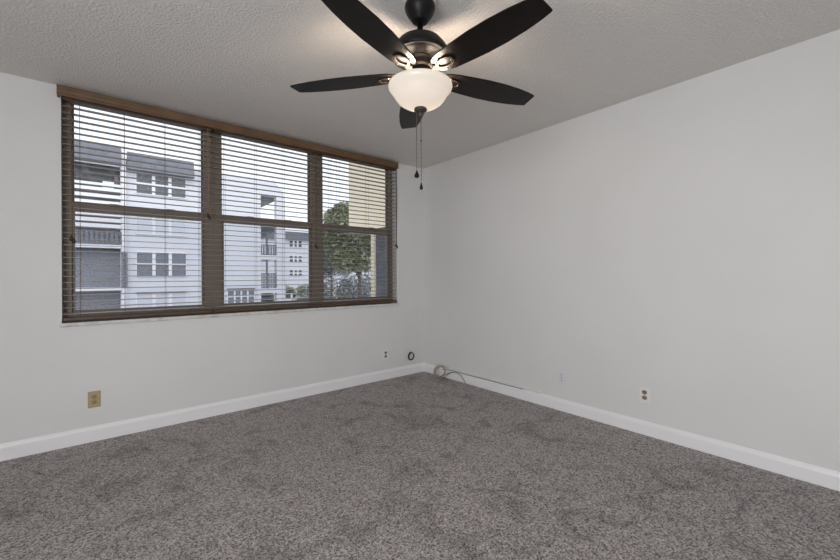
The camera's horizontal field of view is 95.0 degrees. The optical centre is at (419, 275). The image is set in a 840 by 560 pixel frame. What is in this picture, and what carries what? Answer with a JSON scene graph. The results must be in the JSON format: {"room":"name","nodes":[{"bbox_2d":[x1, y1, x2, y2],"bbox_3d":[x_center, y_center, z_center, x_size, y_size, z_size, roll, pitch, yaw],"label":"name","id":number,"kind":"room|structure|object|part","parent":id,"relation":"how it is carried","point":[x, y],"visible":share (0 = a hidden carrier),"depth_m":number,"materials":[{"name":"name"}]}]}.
{"room":"empty bedroom","nodes":[
{"label":"empty bedroom","id":0,"kind":"room"},
{"bbox_2d":[0,72,423,443],"bbox_3d":[-1.786,-0.065,3.253,5.000,2.440,0.200,0,0,-40],"label":"wall","id":1,"kind":"structure","parent":0,"point":[48,371],"depth_m":2.78,"materials":[{"name":"paint"}]},
{"bbox_2d":[88,390,100,407],"bbox_3d":[-2.283,0.865,2.700,0.070,0.114,0.008,0,0,-40],"label":"power outlet","id":2,"kind":"object","parent":1,"relation":"attached to","point":[94,397],"visible":1,"depth_m":2.70,"materials":[{"name":"beige plastic"}]},
{"bbox_2d":[62,101,210,321],"bbox_3d":[-2.149,-0.469,2.991,0.920,1.572,0.084,0,0,-40],"label":"window","id":3,"kind":"structure","parent":1,"relation":"in","point":[205,254],"depth_m":2.86,"materials":[{"name":"brown metal"}]},
{"bbox_2d":[62,96,212,320],"bbox_3d":[-2.071,-0.470,2.898,0.908,1.547,0.074,0,0,-40],"label":"window blind","id":4,"kind":"object","parent":3,"relation":"attached to","point":[64,99],"visible":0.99,"depth_m":2.85,"materials":[{"name":"brown wood"}]},
{"bbox_3d":[-2.367,-0.738,2.620,0.017,0.928,0.010,0,0,-40],"label":"pull cord","id":5,"kind":"part","parent":4,"relation":"part of","materials":[{"name":"brown fabric"}]},
{"bbox_3d":[-2.357,-0.449,2.671,0.002,1.490,0.057,0,0,-40],"label":"ladder cord","id":6,"kind":"part","parent":4,"relation":"part of","materials":[{"name":"brown fabric"}]},
{"bbox_3d":[-2.169,-0.450,2.827,0.002,1.490,0.057,0,0,-40],"label":"ladder cord","id":7,"kind":"part","parent":4,"relation":"part of","materials":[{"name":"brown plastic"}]},
{"bbox_3d":[-2.080,-1.220,2.905,0.908,0.048,0.058,0,0,-40],"label":"head rail","id":8,"kind":"part","parent":4,"relation":"part of","materials":[{"name":"brown wood"}]},
{"bbox_3d":[-2.073,0.293,2.905,0.908,0.021,0.054,0,0,-40],"label":"rail","id":9,"kind":"part","parent":4,"relation":"part of","materials":[{"name":"brown wood"}]},
{"bbox_3d":[-1.977,-0.451,2.987,0.002,1.490,0.057,0,0,-40],"label":"ladder cord","id":10,"kind":"part","parent":4,"relation":"part of","materials":[{"name":"fabric"}]},
{"bbox_3d":[-1.800,-0.452,3.135,0.002,1.490,0.057,0,0,-40],"label":"ladder cord","id":11,"kind":"part","parent":4,"relation":"part of","materials":[{"name":"fabric"}]},
{"bbox_3d":[-1.732,-0.859,3.150,0.017,0.693,0.010,0,0,-40],"label":"pull cord","id":12,"kind":"part","parent":4,"relation":"part of","materials":[{"name":"brown fabric"}]},
{"bbox_3d":[-2.168,-0.861,3.012,0.824,0.761,0.018,0,0,-40],"label":"sash","id":13,"kind":"part","parent":3,"relation":"part of","materials":[{"name":"brown metal"}]},
{"bbox_3d":[-2.141,-0.133,2.984,0.824,0.789,0.028,0,0,-40],"label":"sash","id":14,"kind":"part","parent":3,"relation":"part of","materials":[{"name":"clear glass"}]},
{"bbox_2d":[0,362,424,461],"bbox_3d":[-1.712,1.102,3.171,4.600,0.106,0.013,0,0,-40],"label":"baseboard","id":15,"kind":"structure","parent":1,"relation":"attached to","point":[25,447],"depth_m":3.02,"materials":[{"name":"white paint"}]},
{"bbox_2d":[56,84,397,168],"bbox_3d":[-1.333,-1.228,3.440,2.788,0.072,0.073,0,0,-40],"label":"blind valance","id":16,"kind":"object","parent":1,"relation":"attached to","point":[62,90],"visible":1,"depth_m":3.08,"materials":[{"name":"brown wood"}]},
{"bbox_2d":[59,303,398,326],"bbox_3d":[-1.362,0.326,3.525,2.829,0.026,0.122,0,0,-40],"label":"window sill","id":17,"kind":"structure","parent":1,"relation":"attached to","point":[225,314],"depth_m":3.15,"materials":[{"name":"paint"}]},
{"bbox_2d":[210,132,316,312],"bbox_3d":[-1.427,-0.472,3.592,0.958,1.572,0.084,0,0,-40],"label":"window","id":18,"kind":"structure","parent":1,"relation":"in","point":[217,285],"depth_m":3.35,"materials":[{"name":"brown metal"}]},
{"bbox_3d":[-1.435,-0.864,3.623,0.814,0.761,0.018,0,0,-40],"label":"sash","id":19,"kind":"part","parent":18,"relation":"part of","materials":[{"name":"brown metal"}]},
{"bbox_2d":[212,128,320,311],"bbox_3d":[-1.350,-0.473,3.499,0.948,1.547,0.074,0,0,-40],"label":"window blind","id":20,"kind":"object","parent":18,"relation":"attached to","point":[220,132],"visible":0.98,"depth_m":3.47,"materials":[{"name":"brown"}]},
{"bbox_3d":[-1.654,-0.453,3.257,0.002,1.490,0.057,0,0,-40],"label":"ladder cord","id":21,"kind":"part","parent":20,"relation":"part of","materials":[{"name":"fabric"}]},
{"bbox_3d":[-1.459,-0.453,3.418,0.002,1.490,0.057,0,0,-40],"label":"ladder cord","id":22,"kind":"part","parent":20,"relation":"part of","materials":[{"name":"fabric"}]},
{"bbox_3d":[-1.359,-1.223,3.505,0.948,0.048,0.058,0,0,-40],"label":"head rail","id":23,"kind":"part","parent":20,"relation":"part of","materials":[{"name":"brown wood"}]},
{"bbox_3d":[-1.352,0.290,3.505,0.948,0.021,0.054,0,0,-40],"label":"rail","id":24,"kind":"part","parent":20,"relation":"part of","materials":[{"name":"brown wood"}]},
{"bbox_3d":[-1.269,-0.454,3.577,0.002,1.490,0.057,0,0,-40],"label":"ladder cord","id":25,"kind":"part","parent":20,"relation":"part of","materials":[{"name":"fabric"}]},
{"bbox_3d":[-1.066,-0.455,3.746,0.002,1.490,0.057,0,0,-40],"label":"ladder cord","id":26,"kind":"part","parent":20,"relation":"part of","materials":[{"name":"fabric"}]},
{"bbox_3d":[-1.011,-0.759,3.749,0.017,0.898,0.010,0,0,-40],"label":"pull cord","id":27,"kind":"part","parent":20,"relation":"part of","materials":[{"name":"fabric"}]},
{"bbox_3d":[-1.407,-0.136,3.594,0.814,0.789,0.028,0,0,-40],"label":"sash","id":28,"kind":"part","parent":18,"relation":"part of","materials":[{"name":"clear glass"}]},
{"bbox_2d":[317,155,392,306],"bbox_3d":[-0.703,-0.476,4.195,0.928,1.572,0.084,0,0,-40],"label":"window","id":29,"kind":"structure","parent":1,"relation":"in","point":[320,257],"depth_m":4.10,"materials":[{"name":"brown metal"}]},
{"bbox_3d":[-0.712,-0.867,4.225,0.832,0.761,0.018,0,0,-40],"label":"sash","id":30,"kind":"part","parent":29,"relation":"part of","materials":[{"name":"glass"}]},
{"bbox_3d":[-0.684,-0.140,4.196,0.832,0.789,0.028,0,0,-40],"label":"sash","id":31,"kind":"part","parent":29,"relation":"part of","materials":[{"name":"brown metal"}]},
{"bbox_2d":[319,152,397,305],"bbox_3d":[-0.624,-0.477,4.103,0.922,1.547,0.074,0,0,-40],"label":"window blind","id":32,"kind":"object","parent":29,"relation":"attached to","point":[336,157],"visible":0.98,"depth_m":4.08,"materials":[{"name":"brown"}]},
{"bbox_3d":[-0.908,-0.456,3.877,0.002,1.490,0.057,0,0,-40],"label":"ladder cord","id":33,"kind":"part","parent":32,"relation":"part of","materials":[{"name":"fabric"}]},
{"bbox_3d":[-0.837,-0.456,3.937,0.002,1.490,0.057,0,0,-40],"label":"ladder cord","id":34,"kind":"part","parent":32,"relation":"part of","materials":[{"name":"fabric"}]},
{"bbox_3d":[-0.636,-1.226,4.106,0.914,0.048,0.058,0,0,-40],"label":"head rail","id":35,"kind":"part","parent":32,"relation":"part of","materials":[{"name":"brown wood"}]},
{"bbox_3d":[-0.629,0.286,4.106,0.914,0.021,0.054,0,0,-40],"label":"rail","id":36,"kind":"part","parent":32,"relation":"part of","materials":[{"name":"brown wood"}]},
{"bbox_3d":[-0.571,-0.458,4.158,0.002,1.490,0.057,0,0,-40],"label":"ladder cord","id":37,"kind":"part","parent":32,"relation":"part of","materials":[{"name":"fabric"}]},
{"bbox_3d":[-0.351,-0.459,4.341,0.002,1.490,0.057,0,0,-40],"label":"ladder cord","id":38,"kind":"part","parent":32,"relation":"part of","materials":[{"name":"fabric"}]},
{"bbox_3d":[-0.268,-0.788,4.368,0.017,0.848,0.010,0,0,-40],"label":"pull cord","id":39,"kind":"part","parent":32,"relation":"part of","materials":[{"name":"brown fabric"}]},
{"bbox_2d":[383,349,387,359],"bbox_3d":[-0.382,0.874,4.283,0.068,0.111,0.008,0,0,-40],"label":"power outlet","id":40,"kind":"object","parent":1,"relation":"attached to","point":[385,352],"visible":1,"depth_m":4.28,"materials":[{"name":"white plastic"}]},
{"bbox_2d":[0,371,839,559],"bbox_3d":[-0.244,1.208,1.409,5.000,0.120,5.000,0,0,-40],"label":"floor","id":41,"kind":"structure","parent":0,"point":[423,465],"depth_m":2.04,"materials":[{"name":"grey carpet"}]},
{"bbox_2d":[433,365,445,376],"bbox_3d":[0.220,1.067,4.299,0.138,0.138,0.048,0,0,-12],"label":"cable coil","id":42,"kind":"object","parent":41,"relation":"on","point":[438,366],"visible":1,"depth_m":4.29,"materials":[{"name":"beige plastic"}]},
{"bbox_2d":[0,0,839,168],"bbox_3d":[-0.256,-1.367,1.409,5.000,0.150,5.000,0,0,-40],"label":"ceiling","id":43,"kind":"structure","parent":0,"point":[235,62],"depth_m":2.25,"materials":[{"name":"white paint"}]},
{"bbox_2d":[290,0,552,189],"bbox_3d":[0.035,-0.846,1.755,1.229,0.894,1.186,0,0,-40],"label":"ceiling fan","id":44,"kind":"object","parent":43,"relation":"hanging from","point":[419,89],"visible":1,"depth_m":1.67,"materials":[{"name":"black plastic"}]},
{"bbox_3d":[-0.358,-0.926,1.853,0.538,0.006,0.147,0,8,12],"label":"blade","id":45,"kind":"part","parent":44,"relation":"part of","materials":[{"name":"brown wood"}]},
{"bbox_3d":[-0.180,-0.927,1.460,0.147,0.006,0.538,9,4,29],"label":"blade","id":46,"kind":"part","parent":44,"relation":"part of","materials":[{"name":"brown wood"}]},
{"bbox_3d":[-0.040,-0.928,2.145,0.147,0.006,0.538,-8,1,-6],"label":"blade","id":47,"kind":"part","parent":44,"relation":"part of","materials":[{"name":"black wood"}]},
{"bbox_3d":[-0.015,-0.625,1.780,0.005,0.271,0.004,0,0,-40],"label":"pull chain","id":48,"kind":"part","parent":44,"relation":"part of","materials":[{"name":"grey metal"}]},
{"bbox_2d":[406,52,432,69],"bbox_3d":[0.001,-0.975,1.780,0.132,0.048,0.132,0,0,-40],"label":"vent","id":49,"kind":"object","parent":44,"relation":"attached to","point":[423,59],"depth_m":1.72,"materials":[{"name":"black"}]},
{"bbox_3d":[0.002,-0.830,1.780,0.295,0.115,0.295,0,0,-40],"label":"lamp shade","id":50,"kind":"part","parent":44,"relation":"part of","materials":[{"name":"white glass"}]},
{"bbox_3d":[0.336,-0.930,1.932,0.538,0.006,0.147,0,-8,-24],"label":"blade","id":51,"kind":"part","parent":44,"relation":"part of","materials":[{"name":"brown wood"}]},
{"bbox_3d":[0.249,-0.929,1.509,0.147,0.006,0.538,10,-7,-42],"label":"blade","id":52,"kind":"part","parent":44,"relation":"part of","materials":[{"name":"black wood"}]},
{"bbox_2d":[423,29,839,471],"bbox_3d":[1.658,-0.081,2.868,0.200,2.440,4.800,0,0,-40],"label":"wall","id":53,"kind":"structure","parent":0,"point":[680,242],"depth_m":2.64,"materials":[{"name":"paint"}]},
{"bbox_2d":[449,368,540,393],"bbox_3d":[0.698,1.032,3.856,0.018,0.027,1.165,0,0,-40],"label":"cable raceway","id":54,"kind":"object","parent":53,"relation":"attached to","point":[457,370],"visible":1,"depth_m":3.76,"materials":[{"name":"white plastic"}]},
{"bbox_2d":[558,371,564,384],"bbox_3d":[1.199,0.864,3.262,0.007,0.110,0.068,0,0,-40],"label":"cable plate","id":55,"kind":"object","parent":53,"relation":"attached to","point":[561,375],"visible":1,"depth_m":3.26,"materials":[{"name":"white plastic"}]},
{"bbox_2d":[424,363,839,490],"bbox_3d":[1.522,1.091,2.871,0.013,0.098,4.587,0,0,-40],"label":"baseboard","id":56,"kind":"structure","parent":53,"relation":"attached to","point":[813,474],"depth_m":2.61,"materials":[{"name":"white paint"}]},
{"bbox_2d":[442,369,520,388],"bbox_3d":[0.615,1.042,3.936,0.052,0.010,1.023,0,0,-43],"label":"loose cable","id":57,"kind":"object","parent":56,"relation":"on","point":[442,369],"visible":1,"depth_m":3.92,"materials":[{"name":"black plastic"}]},
{"bbox_2d":[639,386,649,403],"bbox_3d":[1.613,0.854,2.765,0.008,0.114,0.070,0,0,-40],"label":"power outlet","id":58,"kind":"object","parent":53,"relation":"attached to","point":[644,392],"visible":1,"depth_m":2.76,"materials":[{"name":"white plastic"}]},
{"label":"outside","id":59,"kind":"structure","parent":0,"visible":0},
{"bbox_3d":[-21.768,3.649,77.753,180.000,0.200,139.700,0,0,-40],"label":"ground","id":60,"kind":"structure","parent":59,"visible":0},
{"bbox_2d":[74,141,285,309],"bbox_3d":[-21.837,-2.161,26.417,22.240,11.420,9.550,0,0,-40],"label":"apartment building","id":61,"kind":"structure","parent":60,"relation":"on","point":[98,265],"depth_m":24.98,"materials":[{"name":"white paint"}]},
{"bbox_2d":[75,215,119,229],"bbox_3d":[-22.601,-3.447,20.451,10.640,1.200,0.050,0,0,-40],"label":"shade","id":62,"kind":"object","parent":61,"relation":"hanging from","point":[75,215],"depth_m":23.16,"materials":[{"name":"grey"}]},
{"bbox_3d":[-22.389,-7.338,20.252,10.520,1.060,0.750,0,0,-40],"label":"roof panel","id":63,"kind":"part","parent":61,"relation":"part of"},
{"bbox_3d":[-22.467,-4.933,20.282,10.640,1.270,0.050,0,0,-40],"label":"louvre rail","id":64,"kind":"part","parent":61,"relation":"part of","materials":[{"name":"white"}]},
{"bbox_3d":[-22.460,-3.358,20.282,10.640,0.920,0.050,0,0,-40],"label":"louvre rail","id":65,"kind":"part","parent":61,"relation":"part of","materials":[{"name":"white"}]},
{"bbox_3d":[-22.452,-2.323,20.278,10.760,0.750,0.060,0,0,-40],"label":"railing","id":66,"kind":"part","parent":61,"relation":"part of","materials":[{"name":"grey metal"}]},
{"bbox_3d":[-16.819,-5.864,25.073,2.660,1.260,0.040,0,0,-40],"label":"pane","id":67,"kind":"part","parent":61,"relation":"part of","materials":[{"name":"grey glass"}]},
{"bbox_3d":[-16.739,-7.145,24.955,3.600,1.100,0.750,0,0,-40],"label":"roof panel","id":68,"kind":"part","parent":61,"relation":"part of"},
{"bbox_3d":[-16.795,-0.754,25.073,2.660,1.480,0.040,0,0,-40],"label":"pane","id":69,"kind":"part","parent":61,"relation":"part of","materials":[{"name":"grey glass"}]},
{"bbox_3d":[-16.783,1.800,25.073,2.660,1.250,0.040,0,0,-40],"label":"pane","id":70,"kind":"part","parent":61,"relation":"part of","materials":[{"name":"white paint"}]},
{"bbox_3d":[-16.806,-3.259,25.073,2.660,1.130,0.040,0,0,-40],"label":"pane","id":71,"kind":"part","parent":61,"relation":"part of","materials":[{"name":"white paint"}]},
{"bbox_3d":[-13.080,1.493,28.157,1.800,0.930,0.040,0,0,-40],"label":"pane","id":72,"kind":"part","parent":61,"relation":"part of","materials":[{"name":"grey glass"}]},
{"bbox_3d":[-11.746,-1.173,29.525,0.120,4.250,0.120,0,0,-40],"label":"stair post","id":73,"kind":"part","parent":61,"relation":"part of","materials":[{"name":"grey"}]},
{"bbox_3d":[-11.586,-0.039,29.511,1.200,0.360,0.060,0,0,-40],"label":"railing","id":74,"kind":"part","parent":61,"relation":"part of","materials":[{"name":"white metal"}]},
{"bbox_3d":[-11.584,0.361,29.511,1.200,0.360,0.060,0,0,-40],"label":"railing","id":75,"kind":"part","parent":61,"relation":"part of","materials":[{"name":"white metal"}]},
{"bbox_3d":[-11.582,0.741,29.511,1.200,0.320,0.060,0,0,-40],"label":"railing","id":76,"kind":"part","parent":61,"relation":"part of","materials":[{"name":"white metal"}]},
{"bbox_3d":[-11.595,-1.999,29.511,1.200,0.800,0.060,0,0,-40],"label":"railing","id":77,"kind":"part","parent":61,"relation":"part of","materials":[{"name":"grey metal"}]},
{"bbox_2d":[261,293,273,301],"bbox_3d":[-19.988,2.805,50.000,1.800,1.470,4.400,0,0,-19],"label":"parked car","id":78,"kind":"object","parent":60,"relation":"on","point":[262,296],"visible":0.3,"depth_m":48.33,"materials":[{"name":"grey paint"}]},
{"bbox_2d":[286,285,295,292],"bbox_3d":[-18.747,2.392,54.016,2.933,2.296,1.678,0,0,-40],"label":"round shrub","id":79,"kind":"object","parent":60,"relation":"on","point":[287,287],"visible":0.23,"depth_m":54.16,"materials":[{"name":"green plant"}]},
{"bbox_2d":[286,293,297,300],"bbox_3d":[-15.879,2.786,46.000,1.800,1.470,4.400,0,0,-7],"label":"parked car","id":80,"kind":"object","parent":60,"relation":"on","point":[287,295],"visible":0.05,"depth_m":45.13,"materials":[{"name":"white paint"}]},
{"bbox_2d":[295,285,308,296],"bbox_3d":[-15.104,2.241,50.990,3.135,2.563,1.729,0,0,-40],"label":"round shrub","id":81,"kind":"object","parent":60,"relation":"on","point":[300,288],"visible":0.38,"depth_m":50.46,"materials":[{"name":"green plant"}]},
{"bbox_2d":[297,296,308,299],"bbox_3d":[-11.240,2.764,38.000,1.800,1.470,4.400,0,0,-7],"label":"parked car","id":82,"kind":"object","parent":60,"relation":"on","point":[299,298],"visible":0.02,"depth_m":37.16,"materials":[{"name":"grey paint"}]},
{"bbox_2d":[261,231,370,298],"bbox_3d":[-17.828,-1.770,70.255,23.900,10.600,10.700,0,0,-40],"label":"apartment building","id":83,"kind":"structure","parent":60,"relation":"on","point":[296,243],"depth_m":62.03,"materials":[{"name":"white paint"}]},
{"bbox_3d":[-20.051,-2.759,62.058,2.000,0.900,0.040,0,0,-40],"label":"pane","id":84,"kind":"part","parent":83,"relation":"part of","materials":[{"name":"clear glass"}]},
{"bbox_3d":[-20.062,-5.184,62.058,2.000,0.950,0.040,0,0,-40],"label":"pane","id":85,"kind":"part","parent":83,"relation":"part of","materials":[{"name":"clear glass"}]},
{"bbox_3d":[-17.849,-6.470,70.255,23.900,1.200,10.700,0,0,-40],"label":"roof panel","id":86,"kind":"part","parent":83,"relation":"part of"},
{"bbox_2d":[305,282,327,297],"bbox_3d":[-11.926,1.991,45.009,2.896,3.031,1.714,0,0,-40],"label":"round shrub","id":87,"kind":"object","parent":60,"relation":"on","point":[324,282],"visible":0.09,"depth_m":44.76,"materials":[{"name":"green plant"}]},
{"bbox_2d":[324,235,351,293],"bbox_3d":[-9.831,-0.716,44.287,6.022,8.428,3.314,0,0,-40],"label":"leafy tree","id":88,"kind":"object","parent":60,"relation":"on","point":[327,266],"visible":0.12,"depth_m":43.23,"materials":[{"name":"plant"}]},
{"bbox_2d":[324,272,354,298],"bbox_3d":[-7.889,1.508,37.026,3.893,3.958,1.680,0,0,-40],"label":"round shrub","id":89,"kind":"object","parent":60,"relation":"on","point":[329,281],"visible":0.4,"depth_m":36.54,"materials":[{"name":"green plant"}]},
{"bbox_2d":[323,200,370,296],"bbox_3d":[-4.745,-1.153,30.004,6.221,9.253,4.045,0,0,-40],"label":"leafy tree","id":90,"kind":"object","parent":60,"relation":"on","point":[353,257],"visible":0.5,"depth_m":28.68,"materials":[{"name":"green plant"}]},
{"bbox_2d":[338,273,368,297],"bbox_3d":[-6.019,1.558,34.513,3.139,3.841,1.765,0,0,-40],"label":"round shrub","id":91,"kind":"object","parent":60,"relation":"on","point":[347,294],"visible":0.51,"depth_m":34.20,"materials":[{"name":"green plant"}]},
{"bbox_2d":[357,273,370,296],"bbox_3d":[-4.646,1.462,38.025,3.462,4.018,1.683,0,0,-40],"label":"round shrub","id":92,"kind":"object","parent":60,"relation":"on","point":[367,277],"visible":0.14,"depth_m":37.37,"materials":[{"name":"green plant"}]},
{"bbox_2d":[349,163,385,296],"bbox_3d":[1.140,-0.509,8.801,4.000,7.900,3.980,0,0,-40],"label":"building wing","id":93,"kind":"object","parent":60,"relation":"on","point":[378,253],"visible":0.03,"depth_m":8.24,"materials":[{"name":"beige paint"}]},
{"bbox_3d":[-0.997,1.222,8.283,0.040,4.460,0.130,0,0,-40],"label":"post","id":94,"kind":"part","parent":93,"relation":"part of","materials":[{"name":"beige paint"}]}
]}

